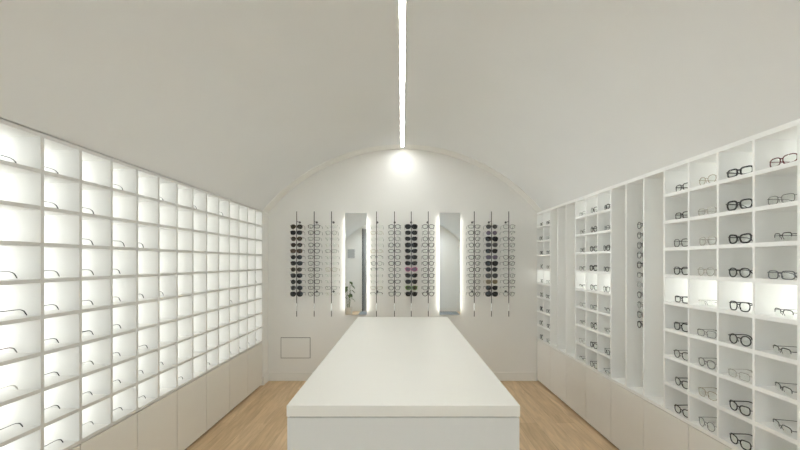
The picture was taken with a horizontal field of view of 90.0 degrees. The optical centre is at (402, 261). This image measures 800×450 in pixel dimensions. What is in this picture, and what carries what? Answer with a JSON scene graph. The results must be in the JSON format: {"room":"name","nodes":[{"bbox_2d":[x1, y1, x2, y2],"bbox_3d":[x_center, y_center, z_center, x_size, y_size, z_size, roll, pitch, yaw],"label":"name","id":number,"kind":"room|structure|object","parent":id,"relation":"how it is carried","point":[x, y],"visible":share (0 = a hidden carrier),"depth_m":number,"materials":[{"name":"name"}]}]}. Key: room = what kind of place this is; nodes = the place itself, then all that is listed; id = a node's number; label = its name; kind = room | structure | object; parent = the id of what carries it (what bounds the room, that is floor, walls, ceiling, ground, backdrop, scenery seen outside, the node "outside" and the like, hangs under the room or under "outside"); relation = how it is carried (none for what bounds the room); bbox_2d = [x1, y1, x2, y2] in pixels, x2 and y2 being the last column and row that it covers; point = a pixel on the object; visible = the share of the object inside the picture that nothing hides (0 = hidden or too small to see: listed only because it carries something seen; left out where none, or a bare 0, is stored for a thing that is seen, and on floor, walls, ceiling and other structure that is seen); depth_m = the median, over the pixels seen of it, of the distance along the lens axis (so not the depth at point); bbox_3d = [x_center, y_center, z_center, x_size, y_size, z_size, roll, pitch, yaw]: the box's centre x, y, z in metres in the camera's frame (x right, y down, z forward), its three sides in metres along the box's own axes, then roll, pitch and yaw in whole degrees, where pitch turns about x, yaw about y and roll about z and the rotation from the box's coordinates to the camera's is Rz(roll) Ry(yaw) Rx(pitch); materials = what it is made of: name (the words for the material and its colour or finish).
{"room":"shop","nodes":[
{"label":"shop","id":0,"kind":"room"},
{"bbox_2d":[262,211,267,384],"bbox_3d":[-1.860,0.418,1.395,0.480,2.023,6.850,0,0,0],"label":"wall","id":1,"kind":"structure","parent":0,"point":[265,214],"depth_m":4.73,"materials":[{"name":"white paint"}]},
{"bbox_2d":[0,119,262,449],"bbox_3d":[-1.756,0.170,2.906,0.240,1.515,3.455,0,0,1],"label":"shelving","id":2,"kind":"object","parent":1,"relation":"attached to","point":[201,259],"visible":1,"depth_m":2.25,"materials":[{"name":"white plastic"}]},
{"bbox_2d":[263,372,268,384],"bbox_3d":[-1.612,1.377,4.727,0.016,0.105,0.186,0,0,0],"label":"baseboard","id":3,"kind":"structure","parent":1,"relation":"attached to","point":[266,376],"depth_m":4.71,"materials":[{"name":"white paint"}]},
{"bbox_2d":[0,0,799,210],"bbox_3d":[0.000,-1.131,1.301,4.200,1.077,6.662,0,0,0],"label":"ceiling","id":4,"kind":"structure","parent":0,"point":[234,100],"depth_m":2.23,"materials":[{"name":"white paint"}]},
{"bbox_2d":[399,0,405,146],"bbox_3d":[0.000,-1.369,2.520,0.037,0.025,4.540,0,0,0],"label":"recessed light","id":5,"kind":"object","parent":4,"relation":"in","point":[402,3],"visible":0.94,"depth_m":2.67,"materials":[{"name":"white metal"}]},
{"bbox_2d":[185,381,618,449],"bbox_3d":[0.000,1.480,0.670,4.200,0.100,8.600,0,0,0],"label":"floor","id":6,"kind":"structure","parent":0,"point":[259,422],"depth_m":3.50,"materials":[{"name":"brown wood"}]},
{"bbox_2d":[70,445,79,449],"bbox_3d":[-1.759,1.180,1.829,0.228,0.500,0.430,0,0,1],"label":"base cabinet","id":7,"kind":"object","parent":6,"relation":"on","point":[77,447],"visible":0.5,"depth_m":2.02,"materials":[{"name":"white paint"}]},
{"bbox_2d":[79,413,136,449],"bbox_3d":[-1.755,1.180,2.260,0.228,0.500,0.430,0,0,1],"label":"base cabinet","id":8,"kind":"object","parent":6,"relation":"on","point":[122,435],"visible":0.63,"depth_m":2.30,"materials":[{"name":"white paint"}]},
{"bbox_2d":[136,391,176,449],"bbox_3d":[-1.751,1.180,2.690,0.228,0.500,0.430,0,0,1],"label":"base cabinet","id":9,"kind":"object","parent":6,"relation":"on","point":[156,422],"visible":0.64,"depth_m":2.70,"materials":[{"name":"white paint"}]},
{"bbox_2d":[176,374,205,449],"bbox_3d":[-1.748,1.180,3.121,0.228,0.500,0.430,0,0,1],"label":"base cabinet","id":10,"kind":"object","parent":6,"relation":"on","point":[191,398],"visible":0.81,"depth_m":3.10,"materials":[{"name":"white paint"}]},
{"bbox_2d":[206,361,228,430],"bbox_3d":[-1.744,1.180,3.551,0.228,0.500,0.430,0,0,1],"label":"base cabinet","id":11,"kind":"object","parent":6,"relation":"on","point":[217,379],"visible":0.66,"depth_m":3.53,"materials":[{"name":"white paint"}]},
{"bbox_2d":[227,351,246,413],"bbox_3d":[-1.740,1.180,3.982,0.228,0.500,0.430,0,0,1],"label":"base cabinet","id":12,"kind":"object","parent":6,"relation":"on","point":[237,365],"visible":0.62,"depth_m":3.94,"materials":[{"name":"white paint"}]},
{"bbox_2d":[247,343,261,396],"bbox_3d":[-1.736,1.180,4.412,0.228,0.500,0.430,0,0,1],"label":"base cabinet","id":13,"kind":"object","parent":6,"relation":"on","point":[254,355],"visible":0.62,"depth_m":4.39,"materials":[{"name":"white paint"}]},
{"bbox_2d":[287,317,519,449],"bbox_3d":[0.004,0.990,2.767,0.896,0.880,2.467,0,0,0],"label":"counter","id":14,"kind":"object","parent":6,"relation":"on","point":[389,383],"depth_m":1.61,"materials":[{"name":"white laminate"}]},
{"bbox_2d":[537,340,551,391],"bbox_3d":[1.735,1.180,4.606,0.228,0.500,0.421,0,0,0],"label":"base cabinet","id":15,"kind":"object","parent":6,"relation":"on","point":[543,350],"visible":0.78,"depth_m":4.60,"materials":[{"name":"white paint"}]},
{"bbox_2d":[550,347,565,403],"bbox_3d":[1.738,1.180,4.185,0.228,0.500,0.421,0,0,0],"label":"base cabinet","id":16,"kind":"object","parent":6,"relation":"on","point":[557,359],"visible":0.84,"depth_m":4.16,"materials":[{"name":"white paint"}]},
{"bbox_2d":[566,356,586,421],"bbox_3d":[1.741,1.180,3.763,0.228,0.500,0.421,0,0,0],"label":"base cabinet","id":17,"kind":"object","parent":6,"relation":"on","point":[575,371],"visible":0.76,"depth_m":3.74,"materials":[{"name":"white paint"}]},
{"bbox_2d":[586,367,613,444],"bbox_3d":[1.744,1.180,3.342,0.228,0.500,0.421,0,0,0],"label":"base cabinet","id":18,"kind":"object","parent":6,"relation":"on","point":[598,387],"visible":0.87,"depth_m":3.32,"materials":[{"name":"white paint"}]},
{"bbox_2d":[611,381,644,449],"bbox_3d":[1.746,1.180,2.921,0.228,0.500,0.421,0,0,0],"label":"base cabinet","id":19,"kind":"object","parent":6,"relation":"on","point":[627,408],"visible":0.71,"depth_m":2.91,"materials":[{"name":"white paint"}]},
{"bbox_2d":[644,400,688,449],"bbox_3d":[1.749,1.180,2.499,0.228,0.500,0.421,0,0,0],"label":"base cabinet","id":20,"kind":"object","parent":6,"relation":"on","point":[663,430],"visible":0.56,"depth_m":2.52,"materials":[{"name":"white paint"}]},
{"bbox_2d":[689,425,733,449],"bbox_3d":[1.752,1.180,2.078,0.228,0.500,0.421,0,0,0],"label":"base cabinet","id":21,"kind":"object","parent":6,"relation":"on","point":[698,440],"visible":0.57,"depth_m":2.18,"materials":[{"name":"white paint"}]},
{"bbox_2d":[268,149,538,380],"bbox_3d":[0.000,-0.120,4.895,4.200,3.100,0.150,0,0,0],"label":"wall","id":22,"kind":"structure","parent":0,"point":[401,181],"depth_m":4.82,"materials":[{"name":"white paint"}]},
{"bbox_2d":[281,337,309,357],"bbox_3d":[-1.287,1.034,4.817,0.357,0.251,0.006,0,0,0],"label":"access hatch","id":23,"kind":"object","parent":22,"relation":"attached to","point":[291,347],"visible":1,"depth_m":4.81,"materials":[{"name":"white paint"}]},
{"bbox_2d":[296,211,300,316],"bbox_3d":[-1.235,0.023,4.738,0.026,1.227,0.164,0,0,0],"label":"rod","id":24,"kind":"object","parent":22,"relation":"attached to","point":[296,211],"visible":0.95,"depth_m":4.67,"materials":[{"name":"metal"}]},
{"bbox_2d":[291,255,301,258],"bbox_3d":[-1.235,-0.056,4.733,0.155,0.052,0.154,0,0,0],"label":"sunglasses","id":25,"kind":"object","parent":24,"relation":"on","point":[292,256],"visible":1,"depth_m":4.66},
{"bbox_2d":[290,224,302,229],"bbox_3d":[-1.237,-0.411,4.734,0.153,0.056,0.154,0,0,-2],"label":"sunglasses","id":26,"kind":"object","parent":24,"relation":"on","point":[293,226],"visible":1,"depth_m":4.66,"materials":[{"name":"plastic"}]},
{"bbox_2d":[290,261,303,265],"bbox_3d":[-1.236,0.016,4.733,0.155,0.052,0.154,0,0,-2],"label":"sunglasses","id":27,"kind":"object","parent":24,"relation":"on","point":[293,263],"visible":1,"depth_m":4.66,"materials":[{"name":"plastic"}]},
{"bbox_2d":[290,292,304,296],"bbox_3d":[-1.234,0.374,4.733,0.155,0.060,0.154,0,0,0],"label":"sunglasses","id":28,"kind":"object","parent":24,"relation":"on","point":[299,294],"visible":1,"depth_m":4.66,"materials":[{"name":"plastic"}]},
{"bbox_2d":[290,230,304,234],"bbox_3d":[-1.238,-0.341,4.733,0.155,0.052,0.154,0,0,-1],"label":"sunglasses","id":29,"kind":"object","parent":24,"relation":"on","point":[292,232],"visible":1,"depth_m":4.66,"materials":[{"name":"plastic"}]},
{"bbox_2d":[290,267,304,271],"bbox_3d":[-1.236,0.088,4.734,0.153,0.050,0.154,0,0,0],"label":"sunglasses","id":30,"kind":"object","parent":24,"relation":"on","point":[293,269],"visible":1,"depth_m":4.66,"materials":[{"name":"plastic"}]},
{"bbox_2d":[290,249,304,252],"bbox_3d":[-1.240,-0.127,4.733,0.155,0.052,0.154,0,0,-3],"label":"sunglasses","id":31,"kind":"object","parent":24,"relation":"on","point":[291,250],"visible":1,"depth_m":4.66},
{"bbox_2d":[290,273,305,277],"bbox_3d":[-1.234,0.159,4.733,0.155,0.052,0.154,0,0,1],"label":"sunglasses","id":32,"kind":"object","parent":24,"relation":"on","point":[293,275],"visible":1,"depth_m":4.66,"materials":[{"name":"plastic"}]},
{"bbox_2d":[290,285,305,289],"bbox_3d":[-1.231,0.303,4.733,0.155,0.057,0.154,0,0,3],"label":"sunglasses","id":33,"kind":"object","parent":24,"relation":"on","point":[293,287],"visible":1,"depth_m":4.66,"materials":[{"name":"plastic"}]},
{"bbox_2d":[290,280,305,283],"bbox_3d":[-1.235,0.232,4.734,0.153,0.053,0.154,0,0,1],"label":"sunglasses","id":34,"kind":"object","parent":24,"relation":"on","point":[292,281],"visible":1,"depth_m":4.66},
{"bbox_2d":[291,243,304,246],"bbox_3d":[-1.237,-0.197,4.734,0.153,0.050,0.154,0,0,-3],"label":"sunglasses","id":35,"kind":"object","parent":24,"relation":"on","point":[292,244],"visible":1,"depth_m":4.66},
{"bbox_2d":[291,237,305,240],"bbox_3d":[-1.232,-0.270,4.733,0.155,0.052,0.154,0,0,2],"label":"sunglasses","id":36,"kind":"object","parent":24,"relation":"on","point":[292,238],"visible":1,"depth_m":4.66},
{"bbox_2d":[314,211,317,316],"bbox_3d":[-1.031,0.023,4.738,0.026,1.227,0.164,0,0,0],"label":"rod","id":37,"kind":"object","parent":22,"relation":"attached to","point":[314,211],"visible":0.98,"depth_m":4.67,"materials":[{"name":"metal"}]},
{"bbox_2d":[331,211,334,316],"bbox_3d":[-0.829,0.023,4.738,0.026,1.227,0.164,0,0,0],"label":"rod","id":38,"kind":"object","parent":22,"relation":"attached to","point":[333,222],"visible":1,"depth_m":4.67,"materials":[{"name":"metal"}]},
{"bbox_2d":[345,213,366,314],"bbox_3d":[-0.555,0.022,4.798,0.260,1.214,0.045,0,0,0],"label":"backlit mirror","id":39,"kind":"object","parent":22,"relation":"attached to","point":[355,223],"visible":1,"depth_m":4.78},
{"bbox_2d":[376,211,377,316],"bbox_3d":[-0.303,0.023,4.738,0.026,1.227,0.164,0,0,0],"label":"rod","id":40,"kind":"object","parent":22,"relation":"attached to","point":[376,211],"visible":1,"depth_m":4.67,"materials":[{"name":"metal"}]},
{"bbox_2d":[394,211,395,316],"bbox_3d":[-0.092,0.023,4.738,0.026,1.227,0.164,0,0,0],"label":"rod","id":41,"kind":"object","parent":22,"relation":"attached to","point":[394,211],"visible":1,"depth_m":4.67,"materials":[{"name":"metal"}]},
{"bbox_2d":[263,144,541,212],"bbox_3d":[0.000,-1.131,4.726,4.200,1.077,0.188,0,0,0],"label":"trim","id":42,"kind":"structure","parent":22,"relation":"attached to","point":[278,197],"depth_m":4.71,"materials":[{"name":"white paint"}]},
{"bbox_2d":[269,372,536,380],"bbox_3d":[0.005,1.377,4.812,3.219,0.105,0.016,0,0,0],"label":"baseboard","id":43,"kind":"structure","parent":22,"relation":"attached to","point":[273,376],"depth_m":4.80,"materials":[{"name":"white paint"}]},
{"bbox_2d":[410,211,411,316],"bbox_3d":[0.104,0.023,4.738,0.026,1.227,0.164,0,0,0],"label":"rod","id":44,"kind":"object","parent":22,"relation":"attached to","point":[411,211],"visible":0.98,"depth_m":4.67,"materials":[{"name":"metal"}]},
{"bbox_2d":[405,249,416,252],"bbox_3d":[0.103,-0.129,4.733,0.155,0.051,0.154,0,0,0],"label":"sunglasses","id":45,"kind":"object","parent":44,"relation":"on","point":[406,250],"visible":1,"depth_m":4.66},
{"bbox_2d":[405,255,416,258],"bbox_3d":[0.104,-0.056,4.733,0.155,0.052,0.154,0,0,1],"label":"sunglasses","id":46,"kind":"object","parent":44,"relation":"on","point":[406,256],"visible":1,"depth_m":4.66,"materials":[{"name":"plastic"}]},
{"bbox_2d":[405,237,416,240],"bbox_3d":[0.103,-0.272,4.733,0.155,0.051,0.154,0,0,1],"label":"sunglasses","id":47,"kind":"object","parent":44,"relation":"on","point":[406,238],"visible":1,"depth_m":4.66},
{"bbox_2d":[404,224,417,228],"bbox_3d":[0.100,-0.411,4.733,0.155,0.060,0.154,0,0,-3],"label":"sunglasses","id":48,"kind":"object","parent":44,"relation":"on","point":[407,226],"visible":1,"depth_m":4.66,"materials":[{"name":"plastic"}]},
{"bbox_2d":[405,273,417,277],"bbox_3d":[0.105,0.157,4.733,0.155,0.051,0.154,0,0,2],"label":"sunglasses","id":49,"kind":"object","parent":44,"relation":"on","point":[407,275],"visible":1,"depth_m":4.66,"materials":[{"name":"plastic"}]},
{"bbox_2d":[405,267,417,271],"bbox_3d":[0.106,0.086,4.733,0.155,0.051,0.154,0,0,3],"label":"sunglasses","id":50,"kind":"object","parent":44,"relation":"on","point":[407,269],"visible":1,"depth_m":4.66,"materials":[{"name":"plastic"}]},
{"bbox_2d":[405,261,417,264],"bbox_3d":[0.103,0.014,4.733,0.155,0.051,0.154,0,0,1],"label":"sunglasses","id":51,"kind":"object","parent":44,"relation":"on","point":[406,262],"visible":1,"depth_m":4.66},
{"bbox_2d":[405,292,417,295],"bbox_3d":[0.102,0.373,4.733,0.155,0.052,0.154,0,0,-2],"label":"sunglasses","id":52,"kind":"object","parent":44,"relation":"on","point":[406,293],"visible":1,"depth_m":4.66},
{"bbox_2d":[405,243,417,247],"bbox_3d":[0.104,-0.197,4.733,0.155,0.060,0.154,0,0,0],"label":"sunglasses","id":53,"kind":"object","parent":44,"relation":"on","point":[414,245],"visible":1,"depth_m":4.66,"materials":[{"name":"plastic"}]},
{"bbox_2d":[405,286,417,289],"bbox_3d":[0.104,0.302,4.733,0.155,0.052,0.154,0,0,-1],"label":"sunglasses","id":54,"kind":"object","parent":44,"relation":"on","point":[406,287],"visible":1,"depth_m":4.66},
{"bbox_2d":[405,280,417,283],"bbox_3d":[0.104,0.230,4.733,0.155,0.052,0.154,0,0,0],"label":"sunglasses","id":55,"kind":"object","parent":44,"relation":"on","point":[406,281],"visible":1,"depth_m":4.66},
{"bbox_2d":[405,230,417,234],"bbox_3d":[0.104,-0.341,4.733,0.155,0.052,0.154,0,0,1],"label":"sunglasses","id":56,"kind":"object","parent":44,"relation":"on","point":[407,232],"visible":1,"depth_m":4.66,"materials":[{"name":"plastic"}]},
{"bbox_2d":[426,211,428,316],"bbox_3d":[0.303,0.023,4.738,0.026,1.227,0.164,0,0,0],"label":"rod","id":57,"kind":"object","parent":22,"relation":"attached to","point":[427,222],"visible":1,"depth_m":4.67,"materials":[{"name":"metal"}]},
{"bbox_2d":[439,213,459,314],"bbox_3d":[0.567,0.022,4.798,0.251,1.214,0.045,0,0,0],"label":"backlit mirror","id":58,"kind":"object","parent":22,"relation":"attached to","point":[449,223],"visible":1,"depth_m":4.78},
{"bbox_2d":[471,211,474,316],"bbox_3d":[0.840,0.023,4.738,0.026,1.227,0.164,0,0,0],"label":"rod","id":59,"kind":"object","parent":22,"relation":"attached to","point":[474,211],"visible":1,"depth_m":4.67,"materials":[{"name":"metal"}]},
{"bbox_2d":[488,211,491,316],"bbox_3d":[1.041,0.023,4.738,0.026,1.227,0.164,0,0,0],"label":"rod","id":60,"kind":"object","parent":22,"relation":"attached to","point":[491,211],"visible":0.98,"depth_m":4.67,"materials":[{"name":"metal"}]},
{"bbox_2d":[483,249,496,252],"bbox_3d":[1.042,-0.127,4.733,0.155,0.052,0.154,0,0,1],"label":"sunglasses","id":61,"kind":"object","parent":60,"relation":"on","point":[487,250],"visible":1,"depth_m":4.66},
{"bbox_2d":[483,231,496,235],"bbox_3d":[1.040,-0.339,4.734,0.152,0.052,0.153,0,0,-1],"label":"sunglasses","id":62,"kind":"object","parent":60,"relation":"on","point":[494,233],"visible":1,"depth_m":4.66,"materials":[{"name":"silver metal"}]},
{"bbox_2d":[483,225,497,229],"bbox_3d":[1.042,-0.412,4.734,0.153,0.050,0.154,0,0,1],"label":"sunglasses","id":63,"kind":"object","parent":60,"relation":"on","point":[487,226],"visible":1,"depth_m":4.66,"materials":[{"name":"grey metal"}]},
{"bbox_2d":[483,286,497,289],"bbox_3d":[1.042,0.302,4.733,0.155,0.052,0.154,0,0,0],"label":"sunglasses","id":64,"kind":"object","parent":60,"relation":"on","point":[487,287],"visible":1,"depth_m":4.66,"materials":[{"name":"plastic"}]},
{"bbox_2d":[483,236,497,241],"bbox_3d":[1.041,-0.269,4.733,0.155,0.060,0.154,0,0,-1],"label":"sunglasses","id":65,"kind":"object","parent":60,"relation":"on","point":[488,238],"visible":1,"depth_m":4.66,"materials":[{"name":"plastic"}]},
{"bbox_2d":[483,280,497,283],"bbox_3d":[1.043,0.231,4.734,0.153,0.050,0.154,0,0,1],"label":"sunglasses","id":66,"kind":"object","parent":60,"relation":"on","point":[487,281],"visible":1,"depth_m":4.66,"materials":[{"name":"plastic"}]},
{"bbox_2d":[483,273,497,277],"bbox_3d":[1.040,0.161,4.734,0.153,0.058,0.154,0,0,-1],"label":"sunglasses","id":67,"kind":"object","parent":60,"relation":"on","point":[488,275],"visible":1,"depth_m":4.66,"materials":[{"name":"plastic"}]},
{"bbox_2d":[483,267,497,271],"bbox_3d":[1.041,0.087,4.733,0.155,0.052,0.154,0,0,1],"label":"sunglasses","id":68,"kind":"object","parent":60,"relation":"on","point":[488,269],"visible":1,"depth_m":4.66,"materials":[{"name":"plastic"}]},
{"bbox_2d":[483,255,497,258],"bbox_3d":[1.044,-0.054,4.734,0.153,0.050,0.154,0,0,1],"label":"sunglasses","id":69,"kind":"object","parent":60,"relation":"on","point":[487,256],"visible":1,"depth_m":4.66,"materials":[{"name":"plastic"}]},
{"bbox_2d":[484,292,497,296],"bbox_3d":[1.044,0.374,4.733,0.155,0.060,0.154,0,0,2],"label":"sunglasses","id":70,"kind":"object","parent":60,"relation":"on","point":[488,294],"visible":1,"depth_m":4.66,"materials":[{"name":"plastic"}]},
{"bbox_2d":[485,261,497,265],"bbox_3d":[1.045,0.017,4.733,0.155,0.060,0.154,0,0,3],"label":"sunglasses","id":71,"kind":"object","parent":60,"relation":"on","point":[488,263],"visible":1,"depth_m":4.66,"materials":[{"name":"plastic"}]},
{"bbox_2d":[486,243,497,246],"bbox_3d":[1.045,-0.198,4.733,0.155,0.052,0.154,0,0,2],"label":"sunglasses","id":72,"kind":"object","parent":60,"relation":"on","point":[487,244],"visible":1,"depth_m":4.66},
{"bbox_2d":[505,211,508,316],"bbox_3d":[1.243,0.023,4.738,0.026,1.227,0.164,0,0,0],"label":"rod","id":73,"kind":"object","parent":22,"relation":"attached to","point":[508,211],"visible":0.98,"depth_m":4.67,"materials":[{"name":"metal"}]},
{"bbox_3d":[1.873,0.418,1.395,0.454,2.023,6.850,0,0,0],"label":"wall","id":74,"kind":"structure","parent":0,"visible":0},
{"bbox_2d":[537,119,799,449],"bbox_3d":[1.747,0.168,3.127,0.232,1.520,3.383,0,0,0],"label":"shelving","id":75,"kind":"object","parent":74,"relation":"attached to","point":[643,361],"visible":0.98,"depth_m":2.28,"materials":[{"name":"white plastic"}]},
{"bbox_2d":[673,267,687,274],"bbox_3d":[1.721,0.052,2.378,0.144,0.048,0.144,0,0,-2],"label":"eyeglasses","id":76,"kind":"object","parent":75,"relation":"on","point":[674,268],"visible":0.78,"depth_m":2.39,"materials":[{"name":"plastic"}]},
{"bbox_2d":[673,350,687,360],"bbox_3d":[1.721,0.552,2.378,0.144,0.047,0.143,0,0,-3],"label":"eyeglasses","id":77,"kind":"object","parent":75,"relation":"on","point":[673,350],"visible":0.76,"depth_m":2.39,"materials":[{"name":"plastic"}]},
{"bbox_2d":[674,404,687,417],"bbox_3d":[1.723,0.884,2.374,0.144,0.047,0.144,0,0,-4],"label":"eyeglasses","id":78,"kind":"object","parent":75,"relation":"on","point":[675,404],"visible":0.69,"depth_m":2.38,"materials":[{"name":"plastic"}]},
{"bbox_2d":[674,239,687,246],"bbox_3d":[1.718,-0.114,2.374,0.144,0.047,0.143,0,0,0],"label":"eyeglasses","id":79,"kind":"object","parent":75,"relation":"on","point":[679,241],"visible":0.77,"depth_m":2.39,"materials":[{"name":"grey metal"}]},
{"bbox_2d":[674,322,687,331],"bbox_3d":[1.721,0.385,2.377,0.144,0.048,0.144,0,0,-1],"label":"eyeglasses","id":80,"kind":"object","parent":75,"relation":"on","point":[674,322],"visible":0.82,"depth_m":2.38,"materials":[{"name":"plastic"}]},
{"bbox_2d":[675,377,687,388],"bbox_3d":[1.722,0.718,2.370,0.144,0.047,0.144,0,0,3],"label":"eyeglasses","id":81,"kind":"object","parent":75,"relation":"on","point":[675,377],"visible":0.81,"depth_m":2.38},
{"bbox_2d":[675,296,687,303],"bbox_3d":[1.722,0.223,2.372,0.144,0.040,0.144,0,0,1],"label":"eyeglasses","id":82,"kind":"object","parent":75,"relation":"on","point":[675,296],"visible":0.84,"depth_m":2.38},
{"bbox_2d":[675,182,687,190],"bbox_3d":[1.724,-0.443,2.367,0.144,0.040,0.144,0,0,1],"label":"eyeglasses","id":83,"kind":"object","parent":75,"relation":"on","point":[676,187],"visible":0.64,"depth_m":2.39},
{"bbox_2d":[675,211,687,218],"bbox_3d":[1.722,-0.276,2.368,0.144,0.040,0.144,0,0,0],"label":"eyeglasses","id":84,"kind":"object","parent":75,"relation":"on","point":[680,215],"visible":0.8,"depth_m":2.38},
{"bbox_2d":[697,267,716,275],"bbox_3d":[1.722,0.053,2.183,0.144,0.047,0.143,0,0,1],"label":"eyeglasses","id":85,"kind":"object","parent":75,"relation":"on","point":[698,269],"visible":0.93,"depth_m":2.19,"materials":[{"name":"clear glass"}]},
{"bbox_2d":[698,207,715,215],"bbox_3d":[1.720,-0.276,2.178,0.143,0.039,0.143,0,0,0],"label":"eyeglasses","id":86,"kind":"object","parent":75,"relation":"on","point":[708,207],"visible":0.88,"depth_m":2.18,"materials":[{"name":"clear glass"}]},
{"bbox_2d":[697,329,716,337],"bbox_3d":[1.724,0.390,2.189,0.143,0.038,0.142,0,0,-3],"label":"eyeglasses","id":87,"kind":"object","parent":75,"relation":"on","point":[697,329],"visible":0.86,"depth_m":2.21,"materials":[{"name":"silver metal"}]},
{"bbox_2d":[698,357,716,368],"bbox_3d":[1.722,0.552,2.179,0.144,0.047,0.143,0,0,1],"label":"eyeglasses","id":88,"kind":"object","parent":75,"relation":"on","point":[699,357],"visible":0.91,"depth_m":2.19,"materials":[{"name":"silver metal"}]},
{"bbox_2d":[699,417,715,431],"bbox_3d":[1.721,0.884,2.176,0.143,0.048,0.142,0,0,2],"label":"eyeglasses","id":89,"kind":"object","parent":75,"relation":"on","point":[700,417],"visible":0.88,"depth_m":2.18,"materials":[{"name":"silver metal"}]},
{"bbox_2d":[699,236,716,245],"bbox_3d":[1.724,-0.114,2.175,0.144,0.048,0.144,0,0,3],"label":"eyeglasses","id":90,"kind":"object","parent":75,"relation":"on","point":[705,239],"visible":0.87,"depth_m":2.18,"materials":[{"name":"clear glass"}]},
{"bbox_2d":[699,387,716,400],"bbox_3d":[1.726,0.719,2.182,0.143,0.046,0.142,0,0,-3],"label":"eyeglasses","id":91,"kind":"object","parent":75,"relation":"on","point":[699,387],"visible":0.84,"depth_m":2.19,"materials":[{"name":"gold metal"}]},
{"bbox_2d":[699,174,716,184],"bbox_3d":[1.724,-0.445,2.176,0.143,0.046,0.142,0,0,0],"label":"eyeglasses","id":92,"kind":"object","parent":75,"relation":"on","point":[712,174],"visible":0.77,"depth_m":2.20,"materials":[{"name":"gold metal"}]},
{"bbox_2d":[726,198,751,210],"bbox_3d":[1.722,-0.282,1.981,0.144,0.050,0.146,0,0,-10],"label":"eyeglasses","id":93,"kind":"object","parent":75,"relation":"on","point":[736,202],"visible":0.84,"depth_m":1.98,"materials":[{"name":"plastic"}]},
{"bbox_2d":[727,165,751,177],"bbox_3d":[1.723,-0.444,1.980,0.144,0.042,0.146,0,0,-10],"label":"eyeglasses","id":94,"kind":"object","parent":75,"relation":"on","point":[741,168],"visible":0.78,"depth_m":1.98,"materials":[{"name":"plastic"}]},
{"bbox_2d":[728,233,751,243],"bbox_3d":[1.726,-0.115,1.974,0.144,0.049,0.146,0,0,-1],"label":"eyeglasses","id":95,"kind":"object","parent":75,"relation":"on","point":[750,234],"visible":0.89,"depth_m":1.98,"materials":[{"name":"plastic"}]},
{"bbox_2d":[728,333,751,346],"bbox_3d":[1.725,0.383,1.973,0.144,0.051,0.144,0,0,-3],"label":"eyeglasses","id":96,"kind":"object","parent":75,"relation":"on","point":[731,333],"visible":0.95,"depth_m":1.98,"materials":[{"name":"plastic"}]},
{"bbox_2d":[728,268,751,277],"bbox_3d":[1.724,0.052,1.973,0.144,0.048,0.144,0,0,0],"label":"eyeglasses","id":97,"kind":"object","parent":75,"relation":"on","point":[730,269],"visible":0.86,"depth_m":1.98,"materials":[{"name":"plastic"}]},
{"bbox_2d":[728,368,751,381],"bbox_3d":[1.722,0.556,1.972,0.143,0.038,0.142,0,0,0],"label":"eyeglasses","id":98,"kind":"object","parent":75,"relation":"on","point":[729,368],"visible":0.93,"depth_m":1.97,"materials":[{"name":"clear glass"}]},
{"bbox_2d":[729,400,751,415],"bbox_3d":[1.721,0.718,1.965,0.144,0.047,0.144,0,0,3],"label":"eyeglasses","id":99,"kind":"object","parent":75,"relation":"on","point":[730,401],"visible":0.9,"depth_m":1.97,"materials":[{"name":"plastic"}]},
{"bbox_2d":[729,433,751,449],"bbox_3d":[1.722,0.884,1.964,0.144,0.047,0.144,0,0,2],"label":"eyeglasses","id":100,"kind":"object","parent":75,"relation":"on","point":[729,433],"visible":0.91,"depth_m":1.98,"materials":[{"name":"plastic"}]},
{"bbox_2d":[729,301,751,311],"bbox_3d":[1.726,0.218,1.970,0.144,0.048,0.144,0,0,3],"label":"eyeglasses","id":101,"kind":"object","parent":75,"relation":"on","point":[730,302],"visible":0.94,"depth_m":1.98,"materials":[{"name":"plastic"}]},
{"bbox_2d":[767,270,796,279],"bbox_3d":[1.723,0.057,1.753,0.143,0.039,0.143,0,0,1],"label":"eyeglasses","id":102,"kind":"object","parent":75,"relation":"on","point":[768,272],"visible":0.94,"depth_m":1.76,"materials":[{"name":"plastic"}]},
{"bbox_2d":[767,193,796,204],"bbox_3d":[1.723,-0.275,1.753,0.143,0.038,0.142,0,0,1],"label":"eyeglasses","id":103,"kind":"object","parent":75,"relation":"on","point":[768,199],"visible":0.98,"depth_m":1.76,"materials":[{"name":"silver metal"}]},
{"bbox_2d":[769,153,796,166],"bbox_3d":[1.723,-0.443,1.742,0.143,0.040,0.143,0,0,3],"label":"eyeglasses","id":104,"kind":"object","parent":75,"relation":"on","point":[782,161],"visible":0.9,"depth_m":1.75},
{"bbox_2d":[774,308,793,316],"bbox_3d":[1.723,0.223,1.727,0.143,0.037,0.142,0,0,16],"label":"eyeglasses","id":105,"kind":"object","parent":75,"relation":"on","point":[775,309],"visible":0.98,"depth_m":1.76,"materials":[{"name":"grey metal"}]},
{"bbox_2d":[773,419,796,432],"bbox_3d":[1.720,0.722,1.732,0.143,0.037,0.142,0,0,15],"label":"eyeglasses","id":106,"kind":"object","parent":75,"relation":"on","point":[773,419],"visible":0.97,"depth_m":1.76,"materials":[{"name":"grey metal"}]},
{"bbox_2d":[773,345,796,353],"bbox_3d":[1.721,0.389,1.734,0.143,0.037,0.142,0,0,17],"label":"eyeglasses","id":107,"kind":"object","parent":75,"relation":"on","point":[773,345],"visible":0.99,"depth_m":1.75,"materials":[{"name":"grey metal"}]},
{"bbox_2d":[774,232,796,241],"bbox_3d":[1.721,-0.110,1.728,0.143,0.037,0.142,0,0,18],"label":"eyeglasses","id":108,"kind":"object","parent":75,"relation":"on","point":[779,235],"visible":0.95,"depth_m":1.76,"materials":[{"name":"grey metal"}]},
{"bbox_2d":[775,382,796,393],"bbox_3d":[1.725,0.555,1.729,0.143,0.037,0.142,0,0,18],"label":"eyeglasses","id":109,"kind":"object","parent":75,"relation":"on","point":[775,382],"visible":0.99,"depth_m":1.75,"materials":[{"name":"grey metal"}]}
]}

